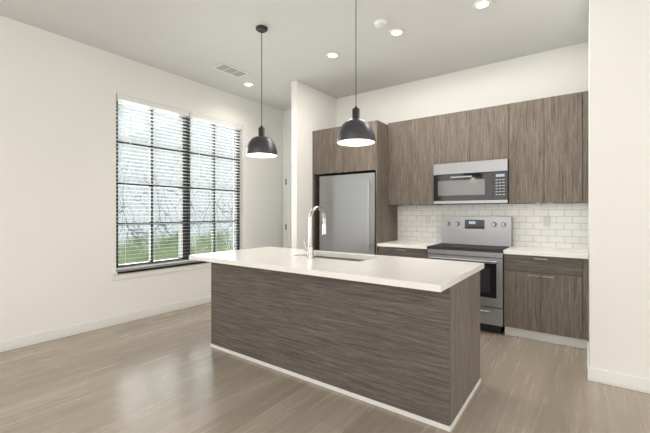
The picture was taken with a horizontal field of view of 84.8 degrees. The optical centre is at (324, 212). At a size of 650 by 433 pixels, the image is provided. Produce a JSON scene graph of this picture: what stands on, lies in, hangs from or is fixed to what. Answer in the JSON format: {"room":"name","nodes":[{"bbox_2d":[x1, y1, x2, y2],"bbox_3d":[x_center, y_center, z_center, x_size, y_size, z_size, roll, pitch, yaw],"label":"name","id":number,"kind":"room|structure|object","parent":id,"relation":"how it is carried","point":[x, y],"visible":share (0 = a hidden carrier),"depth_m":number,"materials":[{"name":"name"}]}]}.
{"room":"kitchen","nodes":[
{"label":"kitchen","id":0,"kind":"room"},
{"bbox_2d":[0,15,282,340],"bbox_3d":[-3.353,-0.280,3.228,0.200,3.220,8.480,0,0,36],"label":"wall","id":1,"kind":"structure","parent":0,"point":[58,93],"depth_m":3.91,"materials":[{"name":"paint"}]},
{"bbox_2d":[0,295,210,351],"bbox_3d":[-3.267,1.278,3.165,0.014,0.105,8.480,0,0,36],"label":"baseboard","id":2,"kind":"structure","parent":1,"relation":"attached to","point":[24,341],"depth_m":4.04,"materials":[{"name":"white wood"}]},
{"bbox_2d":[112,261,210,280],"bbox_3d":[-1.935,0.750,5.052,0.120,0.100,2.060,0,0,36],"label":"window sill","id":3,"kind":"structure","parent":1,"relation":"attached to","point":[143,271],"depth_m":4.66,"materials":[{"name":"white"}]},
{"bbox_2d":[116,102,239,270],"bbox_3d":[-2.020,-0.365,5.114,0.110,2.133,1.960,0,0,36],"label":"window","id":4,"kind":"structure","parent":1,"relation":"in","point":[185,253],"depth_m":5.07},
{"bbox_2d":[116,94,242,269],"bbox_3d":[-1.946,-0.370,5.060,0.072,2.116,1.936,0,0,36],"label":"window blinds","id":5,"kind":"object","parent":4,"relation":"attached to","point":[130,101],"visible":0.94,"depth_m":4.84,"materials":[{"name":"white plastic"}]},
{"bbox_2d":[0,0,588,110],"bbox_3d":[0.022,-1.940,0.898,8.400,0.100,8.680,0,0,36],"label":"ceiling","id":6,"kind":"structure","parent":0,"point":[196,40],"depth_m":3.79,"materials":[{"name":"paint"}]},
{"bbox_2d":[212,62,249,77],"bbox_3d":[-1.242,-1.884,4.713,0.240,0.012,0.435,0,0,36],"label":"ceiling vent","id":7,"kind":"object","parent":6,"relation":"in","point":[230,70],"visible":1,"depth_m":4.70,"materials":[{"name":"white metal"}]},
{"bbox_2d":[243,82,253,86],"bbox_3d":[-1.121,-1.886,5.228,0.164,0.007,0.164,0,0,36],"label":"recessed light","id":8,"kind":"object","parent":6,"relation":"in","point":[248,84],"visible":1,"depth_m":5.22,"materials":[{"name":"white"}]},
{"bbox_2d":[246,25,276,157],"bbox_3d":[-0.647,-1.238,3.635,0.320,1.302,0.320,0,0,36],"label":"pendant light","id":9,"kind":"object","parent":6,"relation":"hanging from","point":[261,145],"visible":1,"depth_m":3.57,"materials":[{"name":"black metal"}]},
{"bbox_2d":[326,52,338,57],"bbox_3d":[0.091,-1.886,4.260,0.164,0.007,0.164,0,0,36],"label":"recessed light","id":10,"kind":"object","parent":6,"relation":"in","point":[332,55],"visible":1,"depth_m":4.26,"materials":[{"name":"white"}]},
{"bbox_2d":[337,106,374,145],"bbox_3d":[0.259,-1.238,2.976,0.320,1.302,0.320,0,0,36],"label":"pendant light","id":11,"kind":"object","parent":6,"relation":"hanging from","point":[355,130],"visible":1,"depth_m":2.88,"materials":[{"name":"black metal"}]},
{"bbox_2d":[374,19,387,28],"bbox_3d":[0.556,-1.872,3.539,0.132,0.035,0.132,0,0,36],"label":"smoke detector","id":12,"kind":"object","parent":6,"relation":"attached to","point":[380,23],"visible":1,"depth_m":3.50,"materials":[{"name":"white plastic"}]},
{"bbox_2d":[389,28,404,35],"bbox_3d":[0.750,-1.886,3.720,0.164,0.007,0.164,0,0,36],"label":"recessed light","id":13,"kind":"object","parent":6,"relation":"in","point":[397,32],"visible":1,"depth_m":3.71,"materials":[{"name":"white"}]},
{"bbox_2d":[473,0,491,9],"bbox_3d":[1.423,-1.886,3.218,0.164,0.007,0.164,0,0,36],"label":"recessed light","id":14,"kind":"object","parent":6,"relation":"in","point":[480,4],"visible":1,"depth_m":3.22,"materials":[{"name":"white"}]},
{"bbox_2d":[291,81,336,248],"bbox_3d":[-0.147,-0.280,5.514,0.100,3.220,1.010,0,0,36],"label":"wall","id":15,"kind":"structure","parent":0,"point":[312,109],"depth_m":5.20,"materials":[{"name":"paint"}]},
{"bbox_2d":[0,302,649,432],"bbox_3d":[0.022,1.380,0.898,8.400,0.100,8.680,0,0,36],"label":"floor","id":16,"kind":"structure","parent":0,"point":[172,372],"depth_m":2.62,"materials":[{"name":"brown wood"}]},
{"bbox_2d":[210,263,480,431],"bbox_3d":[0.043,0.884,3.173,2.354,0.892,0.797,0,0,36],"label":"kitchen island","id":17,"kind":"object","parent":16,"relation":"on","point":[398,335],"depth_m":2.57,"materials":[{"name":"brown wood"}]},
{"bbox_2d":[189,247,483,290],"bbox_3d":[-0.012,0.418,3.096,2.385,0.040,1.064,0,0,36],"label":"island countertop","id":18,"kind":"structure","parent":17,"relation":"on","point":[390,271],"depth_m":2.70,"materials":[{"name":"white stone"}]},
{"bbox_2d":[303,206,326,258],"bbox_3d":[-0.087,0.167,3.220,0.114,0.462,0.266,0,0,36],"label":"faucet","id":19,"kind":"object","parent":18,"relation":"on","point":[309,250],"visible":1,"depth_m":3.12,"materials":[{"name":"silver metal"}]},
{"bbox_2d":[317,255,348,258],"bbox_3d":[0.099,0.532,3.284,0.735,0.212,0.405,0,0,36],"label":"sink","id":20,"kind":"object","parent":18,"relation":"in","point":[318,256],"depth_m":3.50,"materials":[{"name":"silver metal"}]},
{"bbox_2d":[320,172,375,254],"bbox_3d":[0.458,0.395,5.235,0.917,1.870,0.691,0,0,36],"label":"fridge","id":21,"kind":"object","parent":16,"relation":"on","point":[348,203],"visible":0.38,"depth_m":4.96,"materials":[{"name":"silver metal"}]},
{"bbox_2d":[312,120,397,254],"bbox_3d":[0.439,0.048,5.306,1.087,2.565,0.653,0,0,36],"label":"cabinet","id":22,"kind":"object","parent":16,"relation":"on","point":[331,156],"visible":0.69,"depth_m":5.01,"materials":[{"name":"brown wood"}]},
{"bbox_2d":[377,240,441,258],"bbox_3d":[1.153,0.865,4.784,0.676,0.930,0.661,0,0,36],"label":"base cabinet","id":23,"kind":"object","parent":16,"relation":"on","point":[411,249],"visible":0.19,"depth_m":4.56,"materials":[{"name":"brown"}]},
{"bbox_2d":[427,216,512,333],"bbox_3d":[1.747,0.688,4.309,0.836,1.285,0.694,0,0,36],"label":"range","id":24,"kind":"object","parent":16,"relation":"on","point":[486,241],"visible":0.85,"depth_m":4.16,"materials":[{"name":"silver metal"}]},
{"bbox_2d":[503,246,588,348],"bbox_3d":[2.406,0.865,3.873,0.738,0.930,0.662,0,0,36],"label":"base cabinet","id":25,"kind":"object","parent":16,"relation":"on","point":[545,294],"visible":1,"depth_m":3.62,"materials":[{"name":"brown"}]},
{"bbox_2d":[283,42,587,247],"bbox_3d":[1.038,-0.280,5.401,4.750,3.220,0.200,0,0,36],"label":"wall","id":26,"kind":"structure","parent":0,"point":[555,72],"depth_m":4.63,"materials":[{"name":"paint"}]},
{"bbox_2d":[284,165,290,247],"bbox_3d":[-0.373,0.229,6.283,0.950,2.203,0.026,0,0,36],"label":"door frame","id":27,"kind":"structure","parent":26,"relation":"in","point":[287,167],"depth_m":6.52,"materials":[{"name":"white wood"}]},
{"bbox_2d":[286,169,290,247],"bbox_3d":[-0.372,0.258,6.285,0.827,2.132,0.018,0,0,36],"label":"hall door","id":28,"kind":"structure","parent":27,"relation":"attached to","point":[288,208],"depth_m":6.49,"materials":[{"name":"white wood"}]},
{"bbox_2d":[388,119,411,205],"bbox_3d":[1.114,-0.684,5.018,0.337,1.151,0.328,0,0,36],"label":"upper cabinet","id":29,"kind":"object","parent":26,"relation":"attached to","point":[399,133],"depth_m":4.87,"materials":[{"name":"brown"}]},
{"bbox_2d":[412,116,435,204],"bbox_3d":[1.382,-0.684,4.823,0.327,1.151,0.328,0,0,36],"label":"upper cabinet","id":30,"kind":"object","parent":26,"relation":"attached to","point":[423,129],"depth_m":4.68,"materials":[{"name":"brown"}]},
{"bbox_2d":[436,110,471,204],"bbox_3d":[1.688,-0.684,4.601,0.428,1.151,0.328,0,0,36],"label":"upper cabinet","id":31,"kind":"object","parent":26,"relation":"attached to","point":[453,130],"depth_m":4.45,"materials":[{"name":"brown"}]},
{"bbox_2d":[472,104,511,203],"bbox_3d":[2.034,-0.684,4.350,0.427,1.151,0.328,0,0,36],"label":"upper cabinet","id":32,"kind":"object","parent":26,"relation":"attached to","point":[489,124],"depth_m":4.20,"materials":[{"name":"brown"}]},
{"bbox_2d":[434,159,508,203],"bbox_3d":[1.835,-0.367,4.441,0.849,0.502,0.412,0,0,36],"label":"microwave","id":33,"kind":"object","parent":32,"relation":"attached to","point":[481,182],"visible":1,"depth_m":4.27,"materials":[{"name":"silver metal"}]},
{"bbox_2d":[398,203,587,248],"bbox_3d":[1.985,0.142,4.585,2.258,0.515,0.008,0,0,36],"label":"backsplash","id":34,"kind":"structure","parent":26,"relation":"attached to","point":[568,228],"depth_m":4.29,"materials":[{"name":"tile"}]},
{"bbox_2d":[426,216,430,223],"bbox_3d":[1.442,0.098,4.970,0.072,0.115,0.007,0,0,36],"label":"electrical outlet","id":35,"kind":"object","parent":34,"relation":"attached to","point":[428,219],"visible":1,"depth_m":4.97,"materials":[{"name":"white plastic"}]},
{"bbox_2d":[543,216,550,225],"bbox_3d":[2.582,0.098,4.141,0.072,0.115,0.007,0,0,36],"label":"electrical outlet","id":36,"kind":"object","parent":34,"relation":"attached to","point":[546,220],"visible":1,"depth_m":4.14,"materials":[{"name":"white plastic"}]},
{"bbox_2d":[508,98,547,203],"bbox_3d":[2.347,-0.684,4.122,0.348,1.151,0.328,0,0,36],"label":"upper cabinet","id":37,"kind":"object","parent":26,"relation":"attached to","point":[541,144],"depth_m":3.99,"materials":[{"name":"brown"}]},
{"bbox_2d":[544,91,587,202],"bbox_3d":[2.645,-0.684,3.906,0.389,1.151,0.328,0,0,36],"label":"upper cabinet","id":38,"kind":"object","parent":26,"relation":"attached to","point":[565,116],"depth_m":3.77,"materials":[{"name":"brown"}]},
{"bbox_2d":[588,0,649,378],"bbox_3d":[4.039,-0.280,2.387,3.650,3.220,1.550,0,0,36],"label":"wall","id":39,"kind":"structure","parent":0,"point":[619,185],"depth_m":2.73,"materials":[{"name":"paint"}]},
{"bbox_2d":[587,342,649,393],"bbox_3d":[3.770,1.278,2.030,3.667,0.105,0.684,0,0,36],"label":"baseboard","id":40,"kind":"structure","parent":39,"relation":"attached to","point":[634,383],"depth_m":2.72,"materials":[{"name":"white wood"}]},
{"label":"outside","id":41,"kind":"structure","parent":0,"visible":0},
{"bbox_2d":[118,103,232,263],"bbox_3d":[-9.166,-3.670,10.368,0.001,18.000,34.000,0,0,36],"label":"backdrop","id":42,"kind":"structure","parent":41,"point":[165,249],"depth_m":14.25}
]}

